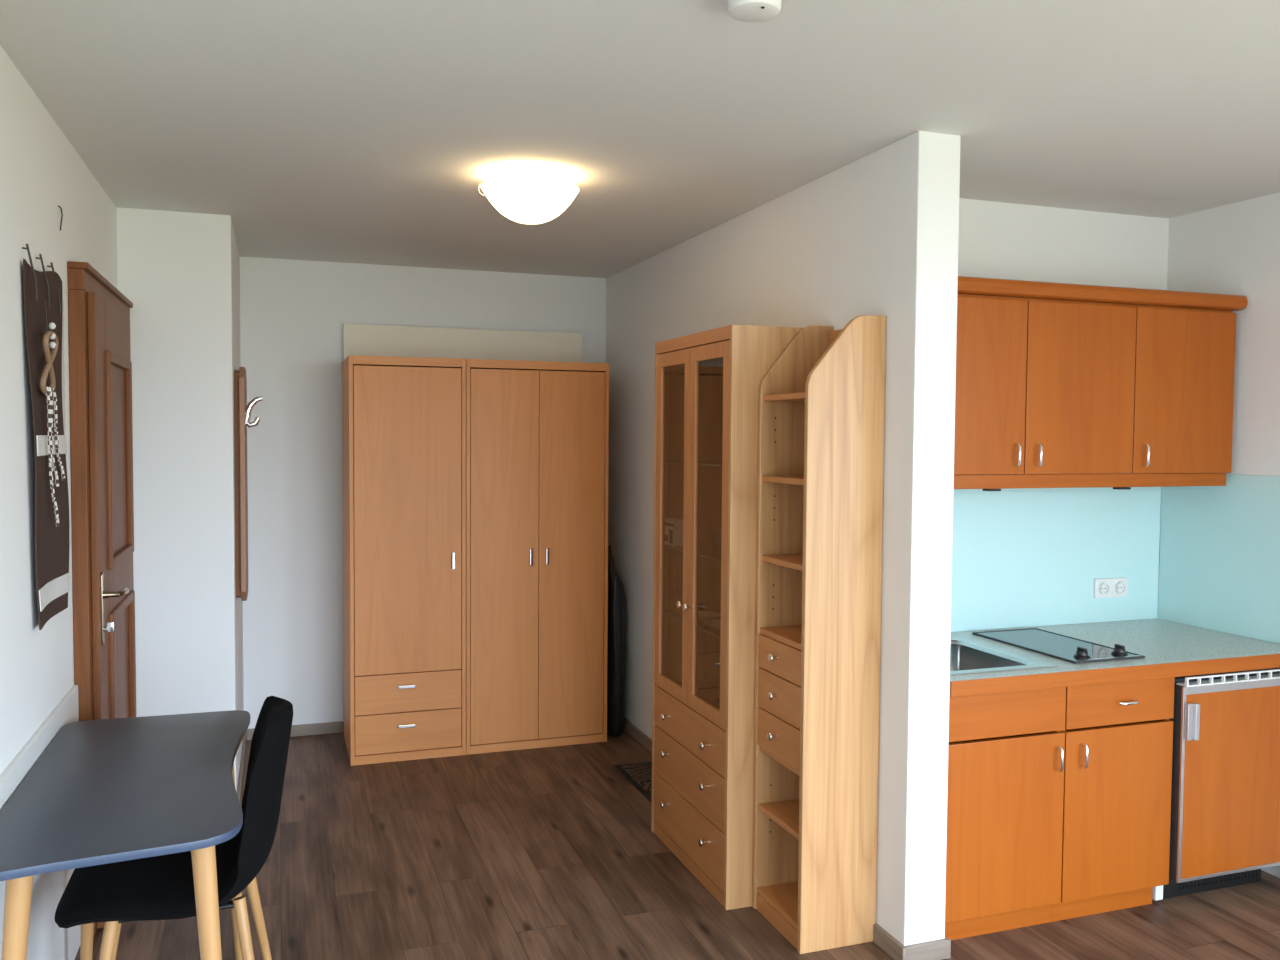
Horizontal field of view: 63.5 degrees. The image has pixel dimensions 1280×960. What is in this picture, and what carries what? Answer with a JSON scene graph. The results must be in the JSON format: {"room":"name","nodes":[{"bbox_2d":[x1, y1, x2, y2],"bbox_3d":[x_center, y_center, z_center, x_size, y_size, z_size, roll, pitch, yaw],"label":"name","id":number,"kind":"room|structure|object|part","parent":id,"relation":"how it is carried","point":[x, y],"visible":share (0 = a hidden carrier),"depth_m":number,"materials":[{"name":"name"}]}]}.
{"room":"studio apartment","nodes":[
{"label":"studio apartment","id":0,"kind":"room"},
{"bbox_2d":[0,45,116,774],"bbox_3d":[-1.045,0.298,0.979,0.120,2.500,9.152,0,3,-19],"label":"wall","id":1,"kind":"structure","parent":0,"point":[41,171],"depth_m":2.64,"materials":[{"name":"white paint"}]},
{"bbox_2d":[0,685,80,959],"bbox_3d":[-1.314,1.099,1.970,0.014,0.812,2.690,0,3,-19],"label":"trim","id":2,"kind":"structure","parent":1,"relation":"attached to","point":[46,940],"depth_m":2.75,"materials":[{"name":"white paint"}]},
{"bbox_2d":[22,244,70,629],"bbox_3d":[-1.610,-0.112,2.853,0.054,0.988,0.517,0,3,-19],"label":"wall hanging","id":3,"kind":"object","parent":1,"relation":"attached to","point":[42,291],"depth_m":2.77,"materials":[{"name":"brown fabric"}]},
{"bbox_3d":[-1.562,-0.430,2.724,0.004,0.080,0.008,1,2,7],"label":"cord","id":4,"kind":"part","parent":3,"relation":"part of","materials":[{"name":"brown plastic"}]},
{"bbox_2d":[58,205,62,230],"bbox_3d":[-1.703,-0.771,3.045,0.019,0.074,0.010,2,3,36],"label":"cable","id":5,"kind":"object","parent":1,"relation":"attached to","point":[58,205],"visible":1,"depth_m":3.04,"materials":[{"name":"black plastic"}]},
{"bbox_2d":[67,261,135,936],"bbox_3d":[-1.872,0.366,3.732,0.134,2.120,1.057,0,3,-19],"label":"door","id":6,"kind":"structure","parent":1,"relation":"in","point":[100,365],"depth_m":3.33,"materials":[{"name":"brown wood"}]},
{"bbox_3d":[-1.727,0.412,3.327,0.005,0.235,0.028,0,3,-19],"label":"handle","id":7,"kind":"part","parent":6,"relation":"part of","materials":[{"name":"silver metal"}]},
{"bbox_3d":[-1.715,0.368,3.393,0.063,0.030,0.146,0,3,-19],"label":"lever","id":8,"kind":"part","parent":6,"relation":"part of","materials":[{"name":"silver metal"}]},
{"bbox_3d":[-1.882,-0.076,3.709,0.013,0.725,0.555,0,3,-19],"label":"panel","id":9,"kind":"part","parent":6,"relation":"part of","materials":[{"name":"brown wood"}]},
{"bbox_3d":[-1.868,-0.076,3.714,0.022,0.733,0.563,0,3,-19],"label":"panel moulding","id":10,"kind":"part","parent":6,"relation":"part of","materials":[{"name":"brown wood"}]},
{"bbox_3d":[-1.874,0.863,3.754,0.022,0.853,0.563,0,3,-19],"label":"panel moulding","id":11,"kind":"part","parent":6,"relation":"part of","materials":[{"name":"brown wood"}]},
{"bbox_3d":[-1.889,0.863,3.749,0.013,0.845,0.555,0,3,-19],"label":"panel","id":12,"kind":"part","parent":6,"relation":"part of","materials":[{"name":"brown wood"}]},
{"bbox_2d":[116,207,243,791],"bbox_3d":[-2.082,0.131,4.772,0.429,2.500,1.060,0,3,-19],"label":"wall","id":13,"kind":"structure","parent":0,"point":[179,272],"depth_m":4.27,"materials":[{"name":"white paint"}]},
{"bbox_2d":[237,731,246,803],"bbox_3d":[-1.877,1.349,4.884,0.014,0.058,1.060,0,3,-19],"label":"baseboard","id":14,"kind":"structure","parent":13,"relation":"attached to","point":[243,752],"depth_m":4.79,"materials":[{"name":"beige wood"}]},
{"bbox_2d":[234,367,263,600],"bbox_3d":[-1.736,0.014,4.618,0.123,1.020,0.345,0,3,-19],"label":"coat rack","id":15,"kind":"object","parent":13,"relation":"attached to","point":[242,411],"visible":1,"depth_m":4.46,"materials":[{"name":"brown wood"}]},
{"bbox_2d":[240,257,605,728],"bbox_3d":[-1.283,0.098,5.676,2.535,2.500,0.120,0,3,-19],"label":"wall","id":16,"kind":"structure","parent":0,"point":[293,313],"depth_m":5.45,"materials":[{"name":"white paint"}]},
{"bbox_2d":[247,721,343,739],"bbox_3d":[-1.136,1.320,5.711,1.932,0.058,0.014,0,3,-19],"label":"baseboard","id":17,"kind":"structure","parent":16,"relation":"attached to","point":[328,727],"depth_m":5.50,"materials":[{"name":"beige wood"}]},
{"bbox_2d":[343,324,581,361],"bbox_3d":[-0.952,0.261,5.698,1.302,2.174,0.028,0,3,-19],"label":"board panel","id":18,"kind":"object","parent":16,"relation":"attached to","point":[358,339],"visible":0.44,"depth_m":5.63,"materials":[{"name":"beige wood"}]},
{"bbox_2d":[0,0,1279,277],"bbox_3d":[0.932,-1.041,1.612,4.289,0.150,9.152,0,3,-19],"label":"ceiling","id":19,"kind":"structure","parent":0,"point":[343,131],"depth_m":2.83,"materials":[{"name":"white paint"}]},
{"bbox_2d":[477,170,578,223],"bbox_3d":[-0.384,-0.975,3.594,0.347,0.165,0.347,0,3,-19],"label":"ceiling lamp","id":20,"kind":"object","parent":19,"relation":"attached to","point":[525,196],"visible":1,"depth_m":3.50,"materials":[{"name":"white glass"}]},
{"bbox_3d":[-0.381,-1.047,3.595,0.140,0.021,0.140,0,3,-19],"label":"ceiling plate","id":21,"kind":"part","parent":20,"relation":"part of","materials":[{"name":"white plastic"}]},
{"bbox_2d":[726,0,782,21],"bbox_3d":[0.234,-0.969,2.112,0.116,0.044,0.116,0,3,-19],"label":"smoke detector","id":22,"kind":"object","parent":19,"relation":"attached to","point":[741,10],"visible":1,"depth_m":2.09,"materials":[{"name":"white plastic"}]},
{"bbox_2d":[75,729,1279,959],"bbox_3d":[0.913,1.582,1.722,4.289,0.100,9.152,0,3,-19],"label":"floor","id":23,"kind":"structure","parent":0,"point":[545,853],"depth_m":3.62,"materials":[{"name":"wood"}]},
{"bbox_2d":[0,710,249,959],"bbox_3d":[-1.248,1.103,2.581,0.510,0.756,1.125,0,3,-19],"label":"desk","id":24,"kind":"object","parent":23,"relation":"on","point":[102,791],"visible":0.93,"depth_m":2.35,"materials":[{"name":"grey laminate"}]},
{"bbox_3d":[-1.266,1.133,2.088,0.049,0.738,0.105,1,3,18],"label":"leg","id":25,"kind":"part","parent":24,"relation":"part of","materials":[{"name":"brown wood"}]},
{"bbox_3d":[-1.565,1.094,2.956,0.101,0.738,0.049,3,3,43],"label":"leg","id":26,"kind":"part","parent":24,"relation":"part of","materials":[{"name":"brown wood"}]},
{"bbox_3d":[-0.911,1.130,2.219,0.104,0.738,0.049,1,3,18],"label":"leg","id":27,"kind":"part","parent":24,"relation":"part of","materials":[{"name":"brown wood"}]},
{"bbox_3d":[-1.214,1.091,3.075,0.049,0.738,0.105,2,3,26],"label":"leg","id":28,"kind":"part","parent":24,"relation":"part of","materials":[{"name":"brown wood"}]},
{"bbox_2d":[55,696,292,959],"bbox_3d":[-1.180,1.031,2.676,0.544,0.894,0.460,0,3,-19],"label":"shell chair","id":29,"kind":"object","parent":23,"relation":"on","point":[161,887],"visible":0.89,"depth_m":2.58,"materials":[{"name":"black fabric"}]},
{"bbox_3d":[-1.298,1.269,2.475,0.031,0.434,0.128,1,3,23],"label":"leg","id":30,"kind":"part","parent":29,"relation":"part of","materials":[{"name":"brown wood"}]},
{"bbox_3d":[-1.413,1.256,2.782,0.125,0.434,0.031,2,3,32],"label":"leg","id":31,"kind":"part","parent":29,"relation":"part of","materials":[{"name":"brown wood"}]},
{"bbox_3d":[-0.970,1.267,2.587,0.127,0.434,0.031,2,3,34],"label":"leg","id":32,"kind":"part","parent":29,"relation":"part of","materials":[{"name":"brown wood"}]},
{"bbox_3d":[-1.064,1.253,2.901,0.031,0.434,0.127,2,3,26],"label":"leg","id":33,"kind":"part","parent":29,"relation":"part of","materials":[{"name":"brown wood"}]},
{"bbox_2d":[342,355,465,765],"bbox_3d":[-1.212,0.380,5.285,0.556,1.971,0.574,0,3,-19],"label":"wardrobe","id":34,"kind":"object","parent":23,"relation":"on","point":[404,418],"visible":1,"depth_m":5.04,"materials":[{"name":"brown wood"}]},
{"bbox_3d":[-1.139,1.201,5.057,0.086,0.016,0.026,0,3,-19],"label":"handle","id":35,"kind":"part","parent":34,"relation":"part of","materials":[{"name":"silver metal"}]},
{"bbox_3d":[-1.138,1.007,5.049,0.086,0.016,0.026,0,3,-19],"label":"handle","id":36,"kind":"part","parent":34,"relation":"part of","materials":[{"name":"silver metal"}]},
{"bbox_3d":[-1.127,0.197,5.040,0.512,1.490,0.019,0,3,-19],"label":"door","id":37,"kind":"part","parent":34,"relation":"part of","materials":[{"name":"brown wood"}]},
{"bbox_3d":[-1.206,-0.585,5.248,0.516,0.041,0.534,0,3,-19],"label":"rail","id":38,"kind":"part","parent":34,"relation":"part of","materials":[{"name":"brown wood"}]},
{"bbox_3d":[-1.135,1.234,5.084,0.512,0.191,0.019,0,3,-19],"label":"drawer","id":39,"kind":"part","parent":34,"relation":"part of","materials":[{"name":"brown wood"}]},
{"bbox_3d":[-1.133,1.040,5.076,0.512,0.189,0.019,0,3,-19],"label":"drawer","id":40,"kind":"part","parent":34,"relation":"part of","materials":[{"name":"brown wood"}]},
{"bbox_3d":[-0.919,0.397,5.098,0.016,0.086,0.026,0,3,-19],"label":"handle","id":41,"kind":"part","parent":34,"relation":"part of","materials":[{"name":"silver metal"}]},
{"bbox_2d":[466,359,608,754],"bbox_3d":[-0.600,0.375,5.499,0.736,1.971,0.574,0,3,-19],"label":"wardrobe","id":42,"kind":"object","parent":23,"relation":"on","point":[537,432],"visible":0.92,"depth_m":5.25,"materials":[{"name":"brown wood"}]},
{"bbox_3d":[-0.681,0.387,5.205,0.345,1.878,0.019,0,3,-19],"label":"door","id":43,"kind":"part","parent":42,"relation":"part of","materials":[{"name":"brown wood"}]},
{"bbox_3d":[-0.549,0.387,5.227,0.016,0.086,0.026,0,3,-19],"label":"handle","id":44,"kind":"part","parent":42,"relation":"part of","materials":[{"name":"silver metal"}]},
{"bbox_3d":[-0.594,-0.589,5.463,0.697,0.041,0.534,0,3,-19],"label":"rail","id":45,"kind":"part","parent":42,"relation":"part of","materials":[{"name":"brown wood"}]},
{"bbox_3d":[-0.470,0.387,5.255,0.016,0.086,0.026,0,3,-19],"label":"handle","id":46,"kind":"part","parent":42,"relation":"part of","materials":[{"name":"silver metal"}]},
{"bbox_3d":[-0.353,0.385,5.320,0.345,1.878,0.019,0,3,-19],"label":"door","id":47,"kind":"part","parent":42,"relation":"part of","materials":[{"name":"brown wood"}]},
{"bbox_2d":[607,545,625,736],"bbox_3d":[-0.146,0.855,5.564,0.130,1.010,0.289,0,3,-19],"label":"bag","id":48,"kind":"object","parent":23,"relation":"on","point":[616,594],"visible":0.72,"depth_m":5.47,"materials":[{"name":"black fabric"}]},
{"bbox_2d":[614,761,651,802],"bbox_3d":[0.118,1.398,4.681,0.243,0.006,0.793,0,3,-19],"label":"floor mat","id":49,"kind":"object","parent":23,"relation":"on","point":[639,775],"visible":0.26,"depth_m":4.87,"materials":[{"name":"fabric"}]},
{"bbox_2d":[651,324,802,909],"bbox_3d":[0.334,0.453,3.857,0.393,1.967,0.740,0,3,-19],"label":"display cabinet","id":50,"kind":"object","parent":23,"relation":"on","point":[707,383],"visible":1,"depth_m":3.74,"materials":[{"name":"brown wood"}]},
{"bbox_3d":[0.093,1.259,4.013,0.028,0.029,0.029,0,3,-19],"label":"knob","id":51,"kind":"part","parent":50,"relation":"part of","materials":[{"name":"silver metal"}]},
{"bbox_3d":[0.094,1.060,4.004,0.028,0.029,0.029,0,3,-19],"label":"knob","id":52,"kind":"part","parent":50,"relation":"part of","materials":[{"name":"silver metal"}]},
{"bbox_3d":[0.095,0.914,3.998,0.028,0.029,0.029,0,3,-19],"label":"knob","id":53,"kind":"part","parent":50,"relation":"part of","materials":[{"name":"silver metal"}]},
{"bbox_3d":[0.129,0.169,3.958,0.020,1.312,0.349,0,3,-19],"label":"door","id":54,"kind":"part","parent":50,"relation":"part of","materials":[{"name":"brown wood"}]},
{"bbox_2d":[665,517,682,546],"bbox_3d":[0.129,0.203,4.060,0.042,0.104,0.125,0,3,-19],"label":"box","id":55,"kind":"object","parent":50,"relation":"on","point":[673,526],"visible":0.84,"depth_m":4.01,"materials":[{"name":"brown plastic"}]},
{"bbox_3d":[0.152,0.461,3.825,0.028,0.029,0.029,0,3,-19],"label":"knob","id":56,"kind":"part","parent":50,"relation":"part of","materials":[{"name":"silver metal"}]},
{"bbox_3d":[0.228,0.438,4.202,0.365,1.967,0.019,0,3,-19],"label":"panel","id":57,"kind":"part","parent":50,"relation":"part of","materials":[{"name":"brown wood"}]},
{"bbox_3d":[0.172,0.463,3.769,0.028,0.029,0.029,0,3,-19],"label":"knob","id":58,"kind":"part","parent":50,"relation":"part of","materials":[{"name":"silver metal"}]},
{"bbox_3d":[0.179,1.287,3.840,0.020,0.199,0.700,0,3,-19],"label":"drawer","id":59,"kind":"part","parent":50,"relation":"part of","materials":[{"name":"brown wood"}]},
{"bbox_3d":[0.180,1.091,3.832,0.020,0.187,0.700,0,3,-19],"label":"drawer","id":60,"kind":"part","parent":50,"relation":"part of","materials":[{"name":"brown wood"}]},
{"bbox_3d":[0.182,0.914,3.824,0.020,0.158,0.700,0,3,-19],"label":"drawer","id":61,"kind":"part","parent":50,"relation":"part of","materials":[{"name":"brown wood"}]},
{"bbox_2d":[664,611,719,637],"bbox_3d":[0.353,0.534,3.867,0.332,0.006,0.700,0,3,-19],"label":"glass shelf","id":62,"kind":"object","parent":50,"relation":"attached to","point":[666,613],"depth_m":3.94,"materials":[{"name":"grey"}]},
{"bbox_2d":[665,542,720,561],"bbox_3d":[0.355,0.270,3.856,0.332,0.006,0.700,0,3,-19],"label":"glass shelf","id":63,"kind":"object","parent":50,"relation":"attached to","point":[707,550],"depth_m":3.89,"materials":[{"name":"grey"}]},
{"bbox_3d":[0.354,-0.507,3.821,0.365,0.045,0.702,0,3,-19],"label":"panel","id":64,"kind":"part","parent":50,"relation":"part of","materials":[{"name":"brown wood"}]},
{"bbox_2d":[665,461,721,466],"bbox_3d":[0.357,-0.060,3.842,0.332,0.006,0.700,0,3,-19],"label":"glass shelf","id":65,"kind":"object","parent":50,"relation":"attached to","point":[667,463],"depth_m":4.01,"materials":[{"name":"grey"}]},
{"bbox_3d":[0.222,1.276,3.645,0.028,0.029,0.029,0,3,-19],"label":"knob","id":66,"kind":"part","parent":50,"relation":"part of","materials":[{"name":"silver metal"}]},
{"bbox_3d":[0.223,1.077,3.636,0.028,0.029,0.029,0,3,-19],"label":"knob","id":67,"kind":"part","parent":50,"relation":"part of","materials":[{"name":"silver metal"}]},
{"bbox_3d":[0.224,0.931,3.630,0.028,0.029,0.029,0,3,-19],"label":"knob","id":68,"kind":"part","parent":50,"relation":"part of","materials":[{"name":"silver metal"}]},
{"bbox_3d":[0.245,0.183,3.628,0.020,1.312,0.349,0,3,-19],"label":"door","id":69,"kind":"part","parent":50,"relation":"part of","materials":[{"name":"brown wood"}]},
{"bbox_2d":[698,611,720,620],"bbox_3d":[0.241,0.518,3.925,0.140,0.020,0.140,0,3,-19],"label":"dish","id":70,"kind":"object","parent":50,"relation":"on","point":[702,615],"visible":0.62,"depth_m":3.96,"materials":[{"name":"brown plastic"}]},
{"bbox_2d":[704,619,720,628],"bbox_3d":[0.301,0.525,3.756,0.140,0.020,0.140,0,3,-19],"label":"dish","id":71,"kind":"object","parent":50,"relation":"on","point":[715,623],"visible":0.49,"depth_m":3.79,"materials":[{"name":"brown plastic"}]},
{"bbox_3d":[0.466,0.468,3.522,0.365,1.967,0.019,0,3,-19],"label":"panel","id":72,"kind":"part","parent":50,"relation":"part of","materials":[{"name":"brown wood"}]},
{"bbox_2d":[752,315,885,953],"bbox_3d":[0.559,0.472,3.358,0.298,1.974,0.345,0,3,-19],"label":"shelf unit","id":73,"kind":"object","parent":23,"relation":"on","point":[820,466],"visible":1,"depth_m":3.23,"materials":[{"name":"brown wood"}]},
{"bbox_3d":[0.426,0.826,3.339,0.028,0.029,0.029,0,3,-19],"label":"knob","id":74,"kind":"part","parent":73,"relation":"part of","materials":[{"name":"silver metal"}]},
{"bbox_3d":[0.427,0.695,3.333,0.028,0.029,0.029,0,3,-19],"label":"knob","id":75,"kind":"part","parent":73,"relation":"part of","materials":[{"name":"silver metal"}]},
{"bbox_3d":[0.428,0.572,3.328,0.028,0.029,0.029,0,3,-19],"label":"knob","id":76,"kind":"part","parent":73,"relation":"part of","materials":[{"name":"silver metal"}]},
{"bbox_3d":[0.452,0.831,3.337,0.020,0.126,0.298,0,3,-19],"label":"drawer","id":77,"kind":"part","parent":73,"relation":"part of","materials":[{"name":"brown wood"}]},
{"bbox_3d":[0.568,1.106,3.390,0.252,0.019,0.300,0,3,-19],"label":"shelf","id":78,"kind":"part","parent":73,"relation":"part of","materials":[{"name":"brown wood"}]},
{"bbox_3d":[0.570,0.905,3.382,0.252,0.017,0.300,0,3,-19],"label":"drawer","id":79,"kind":"part","parent":73,"relation":"part of","materials":[{"name":"brown wood"}]},
{"bbox_3d":[0.453,0.699,3.332,0.020,0.130,0.298,0,3,-19],"label":"drawer","id":80,"kind":"part","parent":73,"relation":"part of","materials":[{"name":"brown wood"}]},
{"bbox_3d":[0.454,0.576,3.327,0.020,0.108,0.298,0,3,-19],"label":"drawer","id":81,"kind":"part","parent":73,"relation":"part of","materials":[{"name":"brown wood"}]},
{"bbox_3d":[0.571,0.509,3.365,0.256,0.020,0.300,0,3,-19],"label":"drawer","id":82,"kind":"part","parent":73,"relation":"part of","materials":[{"name":"brown wood"}]},
{"bbox_3d":[0.574,0.266,3.355,0.252,0.019,0.300,0,3,-19],"label":"shelf","id":83,"kind":"part","parent":73,"relation":"part of","materials":[{"name":"brown wood"}]},
{"bbox_3d":[0.576,0.001,3.344,0.252,0.019,0.300,0,3,-19],"label":"shelf","id":84,"kind":"part","parent":73,"relation":"part of","materials":[{"name":"brown wood"}]},
{"bbox_3d":[0.578,-0.266,3.332,0.252,0.019,0.300,0,3,-19],"label":"shelf","id":85,"kind":"part","parent":73,"relation":"part of","materials":[{"name":"brown wood"}]},
{"bbox_3d":[0.519,0.465,3.516,0.270,1.974,0.022,0,3,-19],"label":"panel","id":86,"kind":"part","parent":73,"relation":"part of","materials":[{"name":"brown wood"}]},
{"bbox_3d":[0.695,-0.449,3.365,0.022,0.094,0.300,0,3,-19],"label":"rail","id":87,"kind":"part","parent":73,"relation":"part of","materials":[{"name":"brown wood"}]},
{"bbox_3d":[0.625,0.479,3.211,0.270,1.974,0.022,0,3,-19],"label":"panel","id":88,"kind":"part","parent":73,"relation":"part of","materials":[{"name":"brown wood"}]},
{"bbox_2d":[945,687,1065,939],"bbox_3d":[1.060,1.051,3.576,0.453,0.806,0.676,0,3,-19],"label":"base cabinet","id":89,"kind":"object","parent":23,"relation":"on","point":[1006,750],"visible":0.48,"depth_m":3.29,"materials":[{"name":"brown wood"}]},
{"bbox_3d":[1.161,0.736,3.280,0.448,0.149,0.019,0,3,-19],"label":"drawer","id":90,"kind":"part","parent":89,"relation":"part of","materials":[{"name":"brown wood"}]},
{"bbox_3d":[1.350,0.896,3.327,0.011,0.083,0.030,0,3,-19],"label":"handle","id":91,"kind":"part","parent":89,"relation":"part of","materials":[{"name":"silver metal"}]},
{"bbox_2d":[1050,677,1174,921],"bbox_3d":[1.488,1.048,3.726,0.452,0.806,0.676,0,3,-19],"label":"base cabinet","id":92,"kind":"object","parent":23,"relation":"on","point":[1118,753],"visible":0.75,"depth_m":3.43,"materials":[{"name":"brown wood"}]},
{"bbox_3d":[1.443,0.896,3.360,0.011,0.083,0.030,0,3,-19],"label":"handle","id":93,"kind":"part","parent":92,"relation":"part of","materials":[{"name":"silver metal"}]},
{"bbox_2d":[949,618,1279,696],"bbox_3d":[1.548,0.618,3.726,1.511,0.048,0.685,0,3,-19],"label":"countertop","id":94,"kind":"structure","parent":92,"relation":"on","point":[1169,648],"depth_m":3.56,"materials":[{"name":"grey laminate"}]},
{"bbox_2d":[950,636,1058,675],"bbox_3d":[1.065,0.671,3.550,0.455,0.154,0.535,0,3,-19],"label":"sink","id":95,"kind":"object","parent":94,"relation":"in","point":[964,659],"visible":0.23,"depth_m":3.63,"materials":[{"name":"silver metal"}]},
{"bbox_3d":[1.056,0.678,3.545,0.363,0.140,0.428,0,3,-19],"label":"bowl","id":96,"kind":"part","parent":95,"relation":"part of","materials":[{"name":"silver metal"}]},
{"bbox_2d":[972,628,1144,663],"bbox_3d":[1.485,0.575,3.713,0.294,0.038,0.537,0,3,-19],"label":"cooktop","id":97,"kind":"object","parent":94,"relation":"in","point":[1066,648],"visible":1,"depth_m":3.67,"materials":[{"name":"black glass"}]},
{"bbox_3d":[1.490,0.586,3.491,0.052,0.022,0.052,0,3,-19],"label":"control knob","id":98,"kind":"part","parent":97,"relation":"part of","materials":[{"name":"black plastic"}]},
{"bbox_3d":[1.641,0.585,3.544,0.052,0.022,0.052,0,3,-19],"label":"control knob","id":99,"kind":"part","parent":97,"relation":"part of","materials":[{"name":"black plastic"}]},
{"bbox_3d":[1.587,1.096,3.445,0.448,0.562,0.019,0,3,-19],"label":"door","id":100,"kind":"part","parent":92,"relation":"part of","materials":[{"name":"brown wood"}]},
{"bbox_3d":[1.589,0.732,3.430,0.448,0.149,0.019,0,3,-19],"label":"drawer","id":101,"kind":"part","parent":92,"relation":"part of","materials":[{"name":"brown wood"}]},
{"bbox_3d":[1.609,0.733,3.411,0.083,0.011,0.030,0,3,-19],"label":"handle","id":102,"kind":"part","parent":92,"relation":"part of","materials":[{"name":"silver metal"}]},
{"bbox_2d":[1152,667,1279,900],"bbox_3d":[1.970,1.048,3.848,0.565,0.803,0.632,0,3,-19],"label":"fridge","id":103,"kind":"object","parent":23,"relation":"on","point":[1225,822],"visible":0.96,"depth_m":3.56,"materials":[{"name":"orange wood"}]},
{"bbox_3d":[2.069,1.025,3.597,0.543,0.670,0.039,0,3,-19],"label":"door","id":104,"kind":"part","parent":103,"relation":"part of","materials":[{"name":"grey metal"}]},
{"bbox_3d":[1.853,0.811,3.473,0.044,0.125,0.022,0,3,-19],"label":"handle","id":105,"kind":"part","parent":103,"relation":"part of","materials":[{"name":"silver metal"}]},
{"bbox_3d":[2.076,1.034,3.577,0.518,0.629,0.004,0,3,-19],"label":"wood panel","id":106,"kind":"part","parent":103,"relation":"part of","materials":[{"name":"brown wood"}]},
{"bbox_3d":[2.078,0.712,3.566,0.519,0.014,0.010,0,3,-19],"label":"trim","id":107,"kind":"part","parent":103,"relation":"part of","materials":[{"name":"silver metal"}]},
{"bbox_2d":[606,131,960,959],"bbox_3d":[0.367,0.157,4.556,0.160,2.500,3.088,0,3,-19],"label":"wall","id":108,"kind":"structure","parent":0,"point":[877,234],"depth_m":3.21,"materials":[{"name":"white paint"}]},
{"bbox_2d":[623,717,651,752],"bbox_3d":[0.084,1.351,5.171,0.014,0.058,1.813,0,3,-19],"label":"baseboard","id":109,"kind":"structure","parent":108,"relation":"attached to","point":[642,738],"depth_m":5.42,"materials":[{"name":"beige wood"}]},
{"bbox_2d":[905,938,950,959],"bbox_3d":[0.879,1.442,3.162,0.158,0.058,0.014,0,3,-19],"label":"baseboard","id":110,"kind":"structure","parent":108,"relation":"attached to","point":[940,949],"depth_m":3.16,"materials":[{"name":"beige wood"}]},
{"bbox_2d":[958,198,1168,617],"bbox_3d":[1.474,0.184,4.109,1.634,2.500,0.120,0,3,-19],"label":"wall","id":111,"kind":"structure","parent":0,"point":[997,240],"depth_m":4.06,"materials":[{"name":"white paint"}]},
{"bbox_2d":[954,294,1027,474],"bbox_3d":[1.047,-0.331,3.662,0.510,0.613,0.382,0,3,-19],"label":"upper cabinet","id":112,"kind":"object","parent":111,"relation":"attached to","point":[991,342],"visible":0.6,"depth_m":3.54,"materials":[{"name":"brown wood"}]},
{"bbox_3d":[1.306,-0.086,3.577,0.011,0.083,0.030,0,3,-19],"label":"handle","id":113,"kind":"part","parent":112,"relation":"part of","materials":[{"name":"silver metal"}]},
{"bbox_2d":[954,473,1225,490],"bbox_3d":[1.479,0.001,3.846,1.468,0.057,0.348,0,3,-19],"label":"trim","id":114,"kind":"structure","parent":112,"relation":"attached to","point":[993,481],"depth_m":3.71,"materials":[{"name":"brown wood"}]},
{"bbox_3d":[1.219,0.034,3.588,0.056,0.008,0.030,0,3,-19],"label":"cabinet light","id":115,"kind":"part","parent":114,"relation":"part of","materials":[{"name":"silver metal"}]},
{"bbox_3d":[1.757,0.030,3.776,0.056,0.008,0.030,0,3,-19],"label":"cabinet light","id":116,"kind":"part","parent":114,"relation":"part of","materials":[{"name":"silver metal"}]},
{"bbox_2d":[957,276,1246,310],"bbox_3d":[1.504,-0.668,3.808,1.500,0.054,0.380,0,3,-19],"label":"crown molding","id":117,"kind":"structure","parent":112,"relation":"attached to","point":[966,285],"depth_m":3.65,"materials":[{"name":"brown wood"}]},
{"bbox_2d":[951,473,1160,631],"bbox_3d":[1.435,0.273,4.031,1.505,0.612,0.006,0,3,-19],"label":"backsplash","id":118,"kind":"structure","parent":111,"relation":"attached to","point":[1022,557],"depth_m":4.10,"materials":[{"name":"teal glass"}]},
{"bbox_2d":[1094,577,1127,597],"bbox_3d":[1.910,0.437,4.190,0.166,0.079,0.020,0,3,-19],"label":"wall socket","id":119,"kind":"object","parent":118,"relation":"attached to","point":[1103,587],"visible":1,"depth_m":4.19,"materials":[{"name":"white plastic"}]},
{"bbox_2d":[1024,298,1136,473],"bbox_3d":[1.515,-0.335,3.826,0.477,0.613,0.382,0,3,-19],"label":"upper cabinet","id":120,"kind":"object","parent":111,"relation":"attached to","point":[1080,363],"visible":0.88,"depth_m":3.67,"materials":[{"name":"brown wood"}]},
{"bbox_3d":[1.391,-0.087,3.606,0.011,0.083,0.030,0,3,-19],"label":"handle","id":121,"kind":"part","parent":120,"relation":"part of","materials":[{"name":"silver metal"}]},
{"bbox_2d":[1132,305,1235,472],"bbox_3d":[1.967,-0.338,3.984,0.476,0.613,0.382,0,3,-19],"label":"upper cabinet","id":122,"kind":"object","parent":111,"relation":"attached to","point":[1185,357],"visible":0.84,"depth_m":3.83,"materials":[{"name":"brown wood"}]},
{"bbox_3d":[1.841,-0.090,3.764,0.011,0.083,0.030,0,3,-19],"label":"handle","id":123,"kind":"part","parent":122,"relation":"part of","materials":[{"name":"silver metal"}]},
{"bbox_2d":[1158,192,1279,877],"bbox_3d":[3.305,0.321,1.171,0.120,2.500,6.640,0,3,-19],"label":"wall","id":124,"kind":"structure","parent":0,"point":[1234,248],"depth_m":3.89,"materials":[{"name":"white paint"}]},
{"bbox_2d":[1158,474,1279,643],"bbox_3d":[2.301,0.288,3.847,0.006,0.610,0.912,0,3,-19],"label":"backsplash","id":125,"kind":"structure","parent":124,"relation":"attached to","point":[1219,564],"depth_m":3.98,"materials":[{"name":"teal glass"}]}
]}

